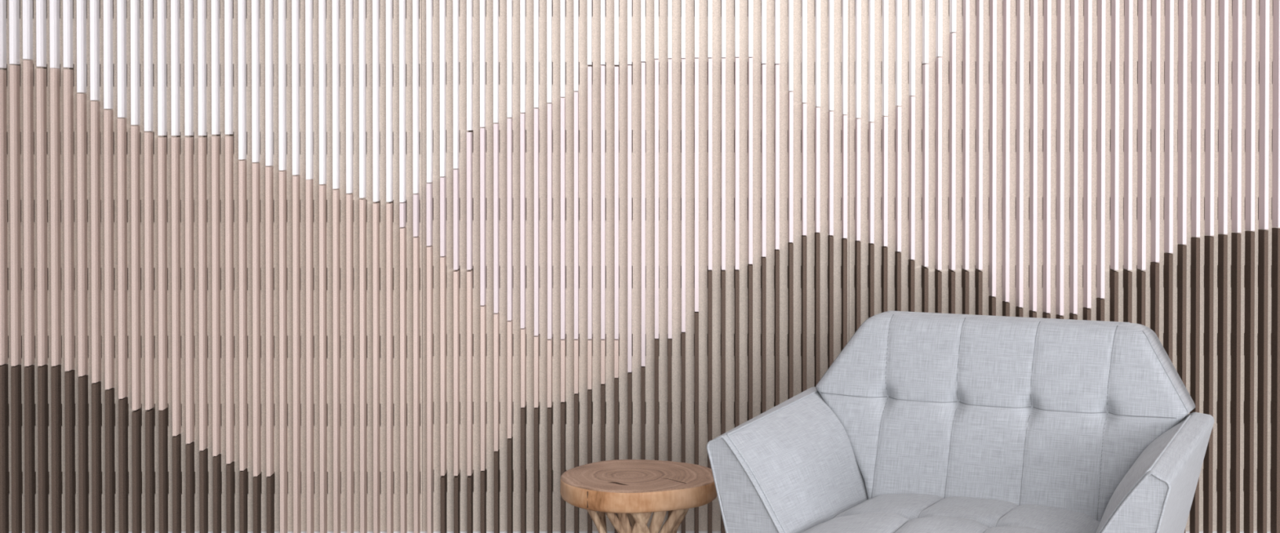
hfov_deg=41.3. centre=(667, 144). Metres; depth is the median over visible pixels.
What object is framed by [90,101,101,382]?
wall slat
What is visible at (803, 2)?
wall slat
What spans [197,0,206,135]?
wall slat
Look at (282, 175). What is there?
wall slat
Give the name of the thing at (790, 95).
wall slat
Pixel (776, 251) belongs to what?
wall slat
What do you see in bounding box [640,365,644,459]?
wall slat
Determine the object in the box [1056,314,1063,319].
wall slat
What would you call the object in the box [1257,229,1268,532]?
wall slat
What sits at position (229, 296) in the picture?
wall slat
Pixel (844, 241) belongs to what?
wall slat
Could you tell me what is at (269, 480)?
wall slat
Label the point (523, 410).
wall slat
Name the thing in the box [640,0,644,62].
wall slat
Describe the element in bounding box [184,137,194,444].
wall slat
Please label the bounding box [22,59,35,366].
wall slat
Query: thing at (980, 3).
wall slat
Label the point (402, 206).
wall slat
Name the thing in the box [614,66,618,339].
wall slat
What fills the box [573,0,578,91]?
wall slat
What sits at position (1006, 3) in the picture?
wall slat
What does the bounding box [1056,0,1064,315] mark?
wall slat
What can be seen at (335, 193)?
wall slat
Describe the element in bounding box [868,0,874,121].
wall slat
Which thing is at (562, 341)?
wall slat
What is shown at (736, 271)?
wall slat
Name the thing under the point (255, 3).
wall slat
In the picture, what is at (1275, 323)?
wall slat
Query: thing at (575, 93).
wall slat
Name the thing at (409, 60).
panel
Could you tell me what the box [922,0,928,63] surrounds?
wall slat
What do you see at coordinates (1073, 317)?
wall slat
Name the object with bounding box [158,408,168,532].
wall slat
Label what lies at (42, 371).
wall slat
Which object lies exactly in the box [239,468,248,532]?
wall slat
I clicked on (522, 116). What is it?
wall slat
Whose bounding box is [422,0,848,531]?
panel
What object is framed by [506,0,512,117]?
wall slat
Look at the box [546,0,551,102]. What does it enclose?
wall slat
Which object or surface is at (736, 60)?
wall slat
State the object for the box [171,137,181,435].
wall slat
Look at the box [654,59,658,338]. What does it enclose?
wall slat
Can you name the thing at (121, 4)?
wall slat
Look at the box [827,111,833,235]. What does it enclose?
wall slat
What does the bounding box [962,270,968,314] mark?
wall slat
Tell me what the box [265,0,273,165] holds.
wall slat
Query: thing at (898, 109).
wall slat
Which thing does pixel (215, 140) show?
wall slat
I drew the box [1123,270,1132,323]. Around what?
wall slat
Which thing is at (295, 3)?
wall slat
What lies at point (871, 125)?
wall slat
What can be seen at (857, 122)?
wall slat
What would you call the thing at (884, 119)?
wall slat
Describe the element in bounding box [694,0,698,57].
wall slat
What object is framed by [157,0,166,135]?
wall slat
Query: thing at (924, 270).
wall slat
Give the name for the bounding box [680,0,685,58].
wall slat
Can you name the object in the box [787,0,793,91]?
wall slat
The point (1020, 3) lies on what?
wall slat
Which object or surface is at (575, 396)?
wall slat
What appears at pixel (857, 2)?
wall slat
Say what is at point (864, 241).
panel
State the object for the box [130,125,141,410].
wall slat
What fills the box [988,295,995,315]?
wall slat
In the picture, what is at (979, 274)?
wall slat
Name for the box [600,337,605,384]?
wall slat
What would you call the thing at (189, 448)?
wall slat
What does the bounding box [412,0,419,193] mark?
wall slat
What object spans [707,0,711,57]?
wall slat
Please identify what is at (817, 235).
wall slat
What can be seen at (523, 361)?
wall slat
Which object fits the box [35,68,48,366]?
wall slat
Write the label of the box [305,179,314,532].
wall slat
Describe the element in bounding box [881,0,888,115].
wall slat
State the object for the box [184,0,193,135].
wall slat
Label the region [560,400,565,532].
wall slat
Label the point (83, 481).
wall slat
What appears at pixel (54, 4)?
wall slat
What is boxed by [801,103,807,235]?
wall slat
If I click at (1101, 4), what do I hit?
wall slat
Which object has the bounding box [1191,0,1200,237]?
wall slat
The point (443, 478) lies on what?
wall slat
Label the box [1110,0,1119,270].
wall slat
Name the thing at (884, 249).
wall slat
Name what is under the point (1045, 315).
wall slat
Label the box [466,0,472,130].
wall slat
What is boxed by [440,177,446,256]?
wall slat
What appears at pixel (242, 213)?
wall slat
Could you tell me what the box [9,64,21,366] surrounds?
wall slat
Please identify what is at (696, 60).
wall slat
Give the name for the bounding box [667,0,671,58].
wall slat
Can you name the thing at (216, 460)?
wall slat
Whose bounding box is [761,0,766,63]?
wall slat
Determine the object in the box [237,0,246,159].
wall slat
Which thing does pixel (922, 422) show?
armchair
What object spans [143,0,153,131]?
wall slat
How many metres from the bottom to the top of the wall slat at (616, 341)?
0.111 m
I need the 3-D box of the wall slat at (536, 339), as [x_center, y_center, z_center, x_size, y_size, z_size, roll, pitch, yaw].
[-0.386,0.667,5.013,0.012,0.208,0.052,0,1,0]
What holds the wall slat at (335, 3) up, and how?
attached to the panel at (409, 60)
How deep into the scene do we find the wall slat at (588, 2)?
4.98 m
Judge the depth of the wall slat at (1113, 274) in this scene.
4.99 m
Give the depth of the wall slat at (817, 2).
4.98 m
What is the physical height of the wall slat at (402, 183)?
1.332 m
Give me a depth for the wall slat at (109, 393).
5.00 m
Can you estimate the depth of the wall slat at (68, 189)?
4.99 m
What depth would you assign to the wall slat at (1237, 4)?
4.98 m
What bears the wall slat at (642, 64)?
attached to the panel at (690, 58)
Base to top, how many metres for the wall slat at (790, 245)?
0.872 m
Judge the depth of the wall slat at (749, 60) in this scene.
4.98 m
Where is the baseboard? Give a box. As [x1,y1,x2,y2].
[8,531,1271,532]
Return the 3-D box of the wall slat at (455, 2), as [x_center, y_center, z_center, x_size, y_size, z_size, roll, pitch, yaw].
[-0.622,-0.547,4.998,0.012,1.233,0.052,0,1,0]
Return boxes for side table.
[560,459,718,532]
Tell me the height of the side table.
0.455 m
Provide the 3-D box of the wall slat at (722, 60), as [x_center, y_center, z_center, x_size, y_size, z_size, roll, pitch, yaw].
[0.165,0.057,5.005,0.012,0.620,0.052,0,1,0]
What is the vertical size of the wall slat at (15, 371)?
0.509 m
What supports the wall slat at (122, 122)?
attached to the panel at (409, 60)
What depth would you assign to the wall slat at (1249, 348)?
5.00 m
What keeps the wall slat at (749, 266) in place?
attached to the panel at (690, 58)
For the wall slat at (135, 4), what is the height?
1.105 m
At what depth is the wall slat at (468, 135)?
4.98 m
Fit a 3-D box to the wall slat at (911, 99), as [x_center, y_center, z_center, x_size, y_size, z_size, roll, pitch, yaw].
[0.720,0.097,5.006,0.012,0.478,0.052,0,1,0]
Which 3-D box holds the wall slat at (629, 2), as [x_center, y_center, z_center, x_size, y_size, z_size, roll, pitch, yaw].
[-0.111,-0.700,4.996,0.012,0.927,0.052,0,1,0]
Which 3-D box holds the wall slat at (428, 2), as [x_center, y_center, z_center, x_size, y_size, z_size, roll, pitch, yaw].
[-0.700,-0.527,4.998,0.012,1.274,0.052,0,1,0]
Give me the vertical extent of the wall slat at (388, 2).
1.331 m
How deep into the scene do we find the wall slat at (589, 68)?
4.98 m
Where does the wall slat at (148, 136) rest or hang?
attached to the panel at (409, 60)
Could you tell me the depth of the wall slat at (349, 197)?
4.99 m
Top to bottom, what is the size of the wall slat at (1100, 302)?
0.708 m
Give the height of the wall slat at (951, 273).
0.789 m
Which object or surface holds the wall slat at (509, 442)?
attached to the panel at (690, 58)
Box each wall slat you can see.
[0,0,6,68]
[0,69,8,365]
[0,364,8,532]
[8,0,19,64]
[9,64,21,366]
[10,364,22,532]
[22,0,33,59]
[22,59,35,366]
[24,364,35,532]
[35,0,46,66]
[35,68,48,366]
[37,364,48,532]
[49,0,59,68]
[49,67,61,366]
[51,364,62,532]
[62,0,73,67]
[63,69,74,371]
[64,369,75,532]
[76,0,86,93]
[76,93,88,376]
[78,374,88,532]
[89,0,99,100]
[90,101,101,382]
[91,381,102,532]
[102,0,113,109]
[103,110,114,389]
[105,387,115,532]
[116,0,126,117]
[117,118,128,399]
[118,397,128,532]
[130,0,140,124]
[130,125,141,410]
[132,409,142,532]
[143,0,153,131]
[144,132,154,409]
[145,408,155,532]
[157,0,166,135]
[157,137,168,410]
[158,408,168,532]
[170,0,180,135]
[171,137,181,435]
[172,434,181,532]
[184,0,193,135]
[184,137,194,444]
[185,441,195,532]
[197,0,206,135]
[198,137,208,450]
[199,448,208,532]
[211,0,220,134]
[211,136,221,456]
[213,453,221,532]
[224,0,233,134]
[225,136,234,463]
[226,461,235,532]
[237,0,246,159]
[238,160,247,471]
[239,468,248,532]
[251,0,260,162]
[252,163,261,476]
[253,474,261,532]
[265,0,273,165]
[265,166,274,476]
[266,474,274,532]
[278,0,286,170]
[279,170,287,532]
[291,0,299,174]
[292,175,301,532]
[305,0,313,179]
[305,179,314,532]
[318,0,326,184]
[319,184,327,532]
[332,0,339,188]
[332,189,340,532]
[345,0,353,193]
[346,193,354,532]
[359,0,366,198]
[359,199,367,532]
[372,0,379,201]
[372,202,380,532]
[386,0,392,201]
[386,202,393,532]
[399,0,406,202]
[399,202,406,227]
[400,226,407,532]
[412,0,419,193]
[413,193,419,236]
[413,236,420,532]
[426,0,432,182]
[426,182,432,245]
[426,245,433,532]
[439,0,445,176]
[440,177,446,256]
[440,256,446,475]
[440,474,446,532]
[453,0,459,168]
[453,168,459,270]
[453,270,459,475]
[453,474,460,532]
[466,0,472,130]
[466,132,472,270]
[466,270,472,475]
[466,474,473,532]
[480,0,485,127]
[480,128,485,305]
[480,304,486,471]
[480,468,486,532]
[493,0,498,122]
[493,123,499,313]
[493,312,499,451]
[493,448,499,532]
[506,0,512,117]
[506,118,512,320]
[506,320,512,438]
[506,436,512,532]
[520,0,525,112]
[520,113,525,328]
[520,327,526,407]
[520,405,526,532]
[533,0,538,107]
[533,108,539,336]
[533,334,539,408]
[533,406,539,532]
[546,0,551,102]
[546,103,552,339]
[546,337,552,407]
[546,405,552,532]
[560,0,565,97]
[560,97,565,339]
[560,337,565,402]
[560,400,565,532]
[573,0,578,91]
[573,91,578,339]
[573,337,578,394]
[573,392,578,532]
[586,0,591,65]
[587,66,592,339]
[587,337,592,389]
[587,389,592,532]
[600,0,605,65]
[600,65,605,339]
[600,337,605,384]
[600,382,605,461]
[614,0,618,65]
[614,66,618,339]
[614,339,618,377]
[614,377,618,532]
[627,0,631,64]
[627,65,631,372]
[627,372,631,526]
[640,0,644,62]
[640,62,645,366]
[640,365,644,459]
[654,0,658,58]
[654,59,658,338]
[654,338,658,460]
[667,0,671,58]
[667,58,671,338]
[667,338,671,518]
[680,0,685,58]
[681,58,685,332]
[681,332,685,532]
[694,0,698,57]
[694,58,698,311]
[694,311,698,532]
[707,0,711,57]
[707,57,712,270]
[707,269,711,532]
[720,57,725,270]
[720,269,725,532]
[721,0,725,57]
[734,0,739,57]
[734,57,739,269]
[734,269,739,427]
[747,0,752,57]
[747,57,752,264]
[747,263,752,420]
[760,64,766,257]
[760,256,765,413]
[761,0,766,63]
[774,0,779,64]
[774,64,779,249]
[774,248,779,406]
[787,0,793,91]
[787,91,793,242]
[787,242,793,399]
[801,0,806,102]
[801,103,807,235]
[801,235,806,392]
[814,0,820,106]
[814,107,820,232]
[814,232,820,386]
[827,0,834,110]
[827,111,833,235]
[827,235,833,368]
[841,0,847,114]
[841,115,847,238]
[841,238,847,350]
[854,0,861,118]
[854,119,861,240]
[854,240,860,333]
[867,243,874,318]
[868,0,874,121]
[868,122,874,243]
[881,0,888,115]
[881,116,888,246]
[881,245,887,312]
[894,106,902,251]
[894,251,901,311]
[895,0,901,106]
[908,0,915,95]
[908,96,915,259]
[908,259,915,311]
[921,64,928,266]
[921,266,928,312]
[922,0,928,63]
[934,57,942,270]
[934,270,942,313]
[935,0,942,57]
[948,32,955,270]
[948,270,955,314]
[949,0,955,32]
[962,0,969,270]
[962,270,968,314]
[975,0,983,270]
[975,270,982,315]
[988,0,996,296]
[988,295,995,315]
[1002,0,1010,302]
[1002,301,1009,316]
[1015,0,1023,307]
[1015,306,1022,317]
[1029,0,1037,311]
[1029,310,1036,317]
[1042,0,1051,312]
[1042,311,1050,318]
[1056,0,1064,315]
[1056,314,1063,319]
[1069,0,1078,314]
[1069,313,1077,319]
[1083,0,1092,308]
[1083,306,1091,320]
[1096,0,1106,298]
[1096,297,1104,320]
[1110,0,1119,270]
[1110,270,1118,321]
[1123,0,1133,270]
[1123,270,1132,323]
[1137,0,1146,270]
[1137,270,1146,325]
[1150,262,1159,338]
[1151,0,1160,262]
[1163,253,1173,362]
[1164,0,1173,253]
[1177,0,1187,244]
[1177,244,1186,532]
[1189,236,1199,532]
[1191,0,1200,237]
[1203,235,1213,532]
[1204,0,1214,235]
[1217,0,1228,234]
[1217,234,1227,532]
[1230,232,1240,532]
[1231,0,1242,232]
[1244,0,1255,231]
[1244,231,1254,532]
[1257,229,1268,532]
[1258,0,1269,229]
[1270,227,1279,532]
[1271,0,1279,227]
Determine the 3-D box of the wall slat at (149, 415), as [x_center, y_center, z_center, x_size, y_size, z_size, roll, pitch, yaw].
[-1.526,0.972,5.017,0.012,0.378,0.052,0,1,0]
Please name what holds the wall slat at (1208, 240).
attached to the panel at (864, 241)
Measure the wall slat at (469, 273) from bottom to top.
0.601 m
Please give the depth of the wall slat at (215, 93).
4.98 m
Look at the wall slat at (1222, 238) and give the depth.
4.99 m
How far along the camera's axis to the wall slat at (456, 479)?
4.99 m
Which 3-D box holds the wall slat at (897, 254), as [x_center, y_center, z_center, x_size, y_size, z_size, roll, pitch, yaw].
[0.680,0.738,5.014,0.012,0.845,0.052,0,1,0]
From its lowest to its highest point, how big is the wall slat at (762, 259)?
0.830 m
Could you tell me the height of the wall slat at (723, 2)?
0.907 m
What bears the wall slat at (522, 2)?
attached to the panel at (690, 58)
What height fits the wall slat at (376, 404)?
0.989 m
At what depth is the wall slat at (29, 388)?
5.00 m
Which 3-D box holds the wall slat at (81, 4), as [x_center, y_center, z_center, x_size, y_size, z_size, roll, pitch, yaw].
[-1.723,-0.659,4.996,0.012,1.010,0.052,0,1,0]
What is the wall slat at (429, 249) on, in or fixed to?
attached to the panel at (690, 58)
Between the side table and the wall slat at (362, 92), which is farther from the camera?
the wall slat at (362, 92)
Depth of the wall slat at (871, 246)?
4.98 m
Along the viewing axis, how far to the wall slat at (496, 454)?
4.99 m
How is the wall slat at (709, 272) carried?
attached to the panel at (690, 58)
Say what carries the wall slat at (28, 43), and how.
attached to the panel at (409, 60)
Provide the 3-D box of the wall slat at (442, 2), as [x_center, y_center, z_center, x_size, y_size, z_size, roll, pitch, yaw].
[-0.661,-0.535,4.998,0.012,1.257,0.052,0,1,0]
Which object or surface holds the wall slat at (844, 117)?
attached to the panel at (690, 58)
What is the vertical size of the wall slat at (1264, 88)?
1.412 m
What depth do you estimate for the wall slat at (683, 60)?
4.98 m
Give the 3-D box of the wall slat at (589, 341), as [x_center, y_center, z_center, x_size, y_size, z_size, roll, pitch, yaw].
[-0.228,0.646,5.013,0.012,0.145,0.052,0,1,0]
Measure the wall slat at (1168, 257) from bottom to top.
0.841 m
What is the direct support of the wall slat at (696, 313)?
attached to the panel at (690, 58)
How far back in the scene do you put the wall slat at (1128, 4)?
4.98 m
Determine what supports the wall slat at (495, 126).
attached to the panel at (690, 58)
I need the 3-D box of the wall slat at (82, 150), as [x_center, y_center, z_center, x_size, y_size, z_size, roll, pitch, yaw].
[-1.723,0.264,5.008,0.012,0.830,0.052,0,1,0]
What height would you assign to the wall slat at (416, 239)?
0.889 m
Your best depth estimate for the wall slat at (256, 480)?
5.00 m
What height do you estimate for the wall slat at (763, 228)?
0.564 m
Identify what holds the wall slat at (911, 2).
attached to the panel at (864, 241)
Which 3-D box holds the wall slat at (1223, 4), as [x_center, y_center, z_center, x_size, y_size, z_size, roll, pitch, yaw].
[1.636,-0.451,4.999,0.012,1.426,0.052,0,1,0]
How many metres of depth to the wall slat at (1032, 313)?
4.99 m
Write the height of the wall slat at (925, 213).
0.594 m
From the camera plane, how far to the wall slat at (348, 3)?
4.98 m
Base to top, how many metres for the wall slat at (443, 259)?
0.642 m
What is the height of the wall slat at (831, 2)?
1.062 m
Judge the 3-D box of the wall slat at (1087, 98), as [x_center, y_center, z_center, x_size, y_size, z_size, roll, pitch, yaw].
[1.237,-0.342,5.000,0.012,1.643,0.052,0,1,0]
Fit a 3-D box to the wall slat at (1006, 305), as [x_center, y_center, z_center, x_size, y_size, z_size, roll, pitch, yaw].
[0.998,0.812,5.015,0.012,0.698,0.052,0,1,0]
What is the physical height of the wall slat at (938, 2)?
0.905 m
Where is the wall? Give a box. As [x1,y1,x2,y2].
[4,0,1272,493]
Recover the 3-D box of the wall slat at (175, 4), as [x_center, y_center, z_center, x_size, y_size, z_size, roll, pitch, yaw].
[-1.447,-0.596,4.997,0.012,1.136,0.052,0,1,0]
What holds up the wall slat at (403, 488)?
attached to the panel at (409, 60)
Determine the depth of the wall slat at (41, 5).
4.98 m
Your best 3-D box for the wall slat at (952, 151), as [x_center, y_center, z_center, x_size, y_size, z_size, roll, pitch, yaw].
[0.839,0.020,5.005,0.012,0.695,0.052,0,1,0]
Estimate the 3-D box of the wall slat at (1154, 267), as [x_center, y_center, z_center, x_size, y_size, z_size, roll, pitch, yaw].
[1.437,0.754,5.014,0.012,0.814,0.052,0,1,0]
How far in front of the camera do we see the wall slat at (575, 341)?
4.99 m
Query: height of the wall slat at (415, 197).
0.124 m
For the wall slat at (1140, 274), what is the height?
0.789 m
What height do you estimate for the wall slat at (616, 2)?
0.929 m
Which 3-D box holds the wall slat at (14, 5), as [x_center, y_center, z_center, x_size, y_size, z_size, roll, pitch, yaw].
[-1.920,-0.701,4.996,0.012,0.926,0.052,0,1,0]
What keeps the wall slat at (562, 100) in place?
attached to the panel at (690, 58)
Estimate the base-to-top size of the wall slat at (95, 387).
0.459 m
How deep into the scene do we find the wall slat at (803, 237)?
4.99 m
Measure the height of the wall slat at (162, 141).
0.802 m
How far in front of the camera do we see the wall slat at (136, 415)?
5.00 m
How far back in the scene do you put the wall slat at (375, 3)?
4.98 m
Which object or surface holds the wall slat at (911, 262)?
attached to the panel at (864, 241)
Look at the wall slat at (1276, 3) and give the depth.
5.00 m
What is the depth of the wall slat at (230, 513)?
5.00 m
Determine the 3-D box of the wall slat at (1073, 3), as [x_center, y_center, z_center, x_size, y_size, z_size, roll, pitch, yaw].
[1.197,-0.334,5.000,0.012,1.660,0.052,0,1,0]
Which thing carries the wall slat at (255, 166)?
attached to the panel at (409, 60)
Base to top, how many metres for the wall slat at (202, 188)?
0.920 m
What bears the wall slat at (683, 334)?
attached to the panel at (690, 58)
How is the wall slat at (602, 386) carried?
attached to the panel at (690, 58)
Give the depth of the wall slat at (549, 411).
4.99 m
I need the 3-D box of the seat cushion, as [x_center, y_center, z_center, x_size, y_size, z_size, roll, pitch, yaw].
[0.623,0.867,3.664,0.612,0.142,0.566,0,1,25]
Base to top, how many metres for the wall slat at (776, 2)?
0.926 m
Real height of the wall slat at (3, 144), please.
0.868 m
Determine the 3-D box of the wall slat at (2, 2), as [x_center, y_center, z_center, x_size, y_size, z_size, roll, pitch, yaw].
[-1.960,-0.695,4.996,0.012,0.938,0.052,0,1,0]
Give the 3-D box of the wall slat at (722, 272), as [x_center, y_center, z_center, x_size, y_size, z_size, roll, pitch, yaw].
[0.165,0.765,5.014,0.012,0.791,0.052,0,1,0]
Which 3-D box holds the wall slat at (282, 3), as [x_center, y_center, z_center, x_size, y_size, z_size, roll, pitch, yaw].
[-1.132,-0.545,4.998,0.012,1.238,0.052,0,1,0]
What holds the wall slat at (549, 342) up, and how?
attached to the panel at (690, 58)
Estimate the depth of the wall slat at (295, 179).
4.99 m
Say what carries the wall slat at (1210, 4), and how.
attached to the panel at (864, 241)
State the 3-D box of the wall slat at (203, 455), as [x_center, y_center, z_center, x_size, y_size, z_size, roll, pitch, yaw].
[-1.368,1.031,5.018,0.012,0.260,0.052,0,1,0]
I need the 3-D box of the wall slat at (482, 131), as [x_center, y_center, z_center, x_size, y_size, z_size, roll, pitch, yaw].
[-0.543,0.211,5.007,0.012,0.521,0.052,0,1,0]
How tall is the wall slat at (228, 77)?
1.133 m
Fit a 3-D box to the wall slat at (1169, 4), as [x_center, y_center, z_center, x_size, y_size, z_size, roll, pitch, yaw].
[1.477,-0.423,4.999,0.012,1.481,0.052,0,1,0]
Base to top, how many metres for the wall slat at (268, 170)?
0.910 m
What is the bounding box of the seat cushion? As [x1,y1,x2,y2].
[800,493,1100,532]
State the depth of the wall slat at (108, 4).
4.98 m
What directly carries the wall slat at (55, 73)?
attached to the panel at (409, 60)
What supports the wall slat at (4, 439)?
attached to the panel at (409, 60)
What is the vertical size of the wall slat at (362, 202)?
1.000 m
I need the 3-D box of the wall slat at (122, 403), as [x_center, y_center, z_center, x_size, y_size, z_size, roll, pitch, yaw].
[-1.605,0.955,5.017,0.012,0.412,0.052,0,1,0]
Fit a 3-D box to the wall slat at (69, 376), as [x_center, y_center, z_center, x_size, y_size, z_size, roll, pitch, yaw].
[-1.762,0.914,5.016,0.012,0.494,0.052,0,1,0]
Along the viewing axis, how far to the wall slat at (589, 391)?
4.99 m
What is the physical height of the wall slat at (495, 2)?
1.099 m
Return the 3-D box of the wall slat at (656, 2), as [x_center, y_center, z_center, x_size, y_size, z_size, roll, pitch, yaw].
[-0.032,-0.708,4.996,0.012,0.911,0.052,0,1,0]
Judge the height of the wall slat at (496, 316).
0.403 m
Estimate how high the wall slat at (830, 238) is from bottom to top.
0.893 m
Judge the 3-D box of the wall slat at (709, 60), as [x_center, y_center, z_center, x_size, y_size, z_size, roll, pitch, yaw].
[0.126,0.057,5.005,0.012,0.620,0.052,0,1,0]
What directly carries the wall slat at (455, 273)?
attached to the panel at (690, 58)
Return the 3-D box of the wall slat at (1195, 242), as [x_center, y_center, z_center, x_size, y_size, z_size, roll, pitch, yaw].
[1.556,0.717,5.014,0.012,0.888,0.052,0,1,0]
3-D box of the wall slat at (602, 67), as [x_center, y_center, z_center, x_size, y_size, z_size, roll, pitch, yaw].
[-0.189,0.169,5.007,0.012,0.803,0.052,0,1,0]
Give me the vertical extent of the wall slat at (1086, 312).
0.679 m
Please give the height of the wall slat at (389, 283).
0.989 m
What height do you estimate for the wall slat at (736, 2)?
0.906 m
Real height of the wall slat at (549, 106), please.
0.692 m
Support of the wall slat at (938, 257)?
attached to the panel at (864, 241)
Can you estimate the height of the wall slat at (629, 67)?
0.901 m
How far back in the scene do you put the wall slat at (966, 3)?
4.98 m
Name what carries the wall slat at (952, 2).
attached to the panel at (864, 241)
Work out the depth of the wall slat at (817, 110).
4.98 m
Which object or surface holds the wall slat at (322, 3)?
attached to the panel at (409, 60)
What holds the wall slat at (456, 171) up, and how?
attached to the panel at (690, 58)
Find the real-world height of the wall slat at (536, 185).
0.667 m
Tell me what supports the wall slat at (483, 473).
attached to the panel at (690, 58)
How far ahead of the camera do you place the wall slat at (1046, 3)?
4.98 m
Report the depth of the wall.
5.05 m
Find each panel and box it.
[0,0,422,531]
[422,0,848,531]
[848,0,1279,531]
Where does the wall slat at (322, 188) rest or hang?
attached to the panel at (409, 60)
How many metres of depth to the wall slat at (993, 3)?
4.98 m
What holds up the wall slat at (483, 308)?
attached to the panel at (690, 58)
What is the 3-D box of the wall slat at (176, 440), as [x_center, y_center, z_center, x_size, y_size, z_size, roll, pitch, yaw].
[-1.448,1.009,5.018,0.012,0.303,0.052,0,1,0]
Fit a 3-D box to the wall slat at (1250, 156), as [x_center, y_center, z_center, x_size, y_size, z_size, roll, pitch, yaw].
[1.716,-0.456,4.999,0.012,1.416,0.052,0,1,0]
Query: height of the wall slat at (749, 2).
0.906 m
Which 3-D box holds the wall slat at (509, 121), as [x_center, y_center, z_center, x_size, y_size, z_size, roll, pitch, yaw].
[-0.464,0.219,5.007,0.012,0.594,0.052,0,1,0]
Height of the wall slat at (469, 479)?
0.184 m
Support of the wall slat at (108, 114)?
attached to the panel at (409, 60)
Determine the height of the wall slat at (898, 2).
1.048 m
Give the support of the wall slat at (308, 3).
attached to the panel at (409, 60)
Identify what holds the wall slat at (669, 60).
attached to the panel at (690, 58)
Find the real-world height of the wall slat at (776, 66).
0.542 m
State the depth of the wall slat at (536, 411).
4.99 m
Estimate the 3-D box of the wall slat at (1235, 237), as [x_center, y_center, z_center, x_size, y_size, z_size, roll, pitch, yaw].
[1.676,0.710,5.014,0.012,0.901,0.052,0,1,0]
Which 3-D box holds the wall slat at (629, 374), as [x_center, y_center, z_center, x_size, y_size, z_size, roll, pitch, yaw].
[-0.111,0.916,5.016,0.012,0.490,0.052,0,1,0]
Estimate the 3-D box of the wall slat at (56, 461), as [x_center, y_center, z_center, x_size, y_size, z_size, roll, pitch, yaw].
[-1.802,0.906,5.016,0.012,0.509,0.052,0,1,0]
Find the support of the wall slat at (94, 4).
attached to the panel at (409, 60)
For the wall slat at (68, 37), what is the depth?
4.99 m
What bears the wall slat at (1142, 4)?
attached to the panel at (864, 241)
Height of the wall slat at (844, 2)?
1.074 m
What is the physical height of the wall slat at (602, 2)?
0.928 m
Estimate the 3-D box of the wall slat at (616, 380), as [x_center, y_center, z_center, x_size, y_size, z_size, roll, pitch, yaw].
[-0.150,0.924,5.016,0.012,0.474,0.052,0,1,0]
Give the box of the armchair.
[706,311,1214,532]
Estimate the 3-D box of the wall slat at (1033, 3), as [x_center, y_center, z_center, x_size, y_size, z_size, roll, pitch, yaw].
[1.078,-0.338,5.000,0.012,1.652,0.052,0,1,0]
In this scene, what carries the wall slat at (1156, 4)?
attached to the panel at (864, 241)
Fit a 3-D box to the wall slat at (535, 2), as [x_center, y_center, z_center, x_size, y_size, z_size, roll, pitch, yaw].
[-0.385,-0.637,4.997,0.012,1.054,0.052,0,1,0]
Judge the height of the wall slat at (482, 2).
1.111 m
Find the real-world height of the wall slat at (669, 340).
0.590 m
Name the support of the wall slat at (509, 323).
attached to the panel at (690, 58)
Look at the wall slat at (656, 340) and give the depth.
4.99 m
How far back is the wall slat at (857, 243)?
4.98 m
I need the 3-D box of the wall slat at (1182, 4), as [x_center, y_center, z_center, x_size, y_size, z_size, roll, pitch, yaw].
[1.516,-0.436,4.999,0.012,1.456,0.052,0,1,0]
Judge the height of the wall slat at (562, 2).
1.023 m
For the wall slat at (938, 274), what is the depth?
4.98 m
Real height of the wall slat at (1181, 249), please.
0.866 m
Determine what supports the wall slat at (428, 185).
attached to the panel at (690, 58)
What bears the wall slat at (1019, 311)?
attached to the panel at (864, 241)

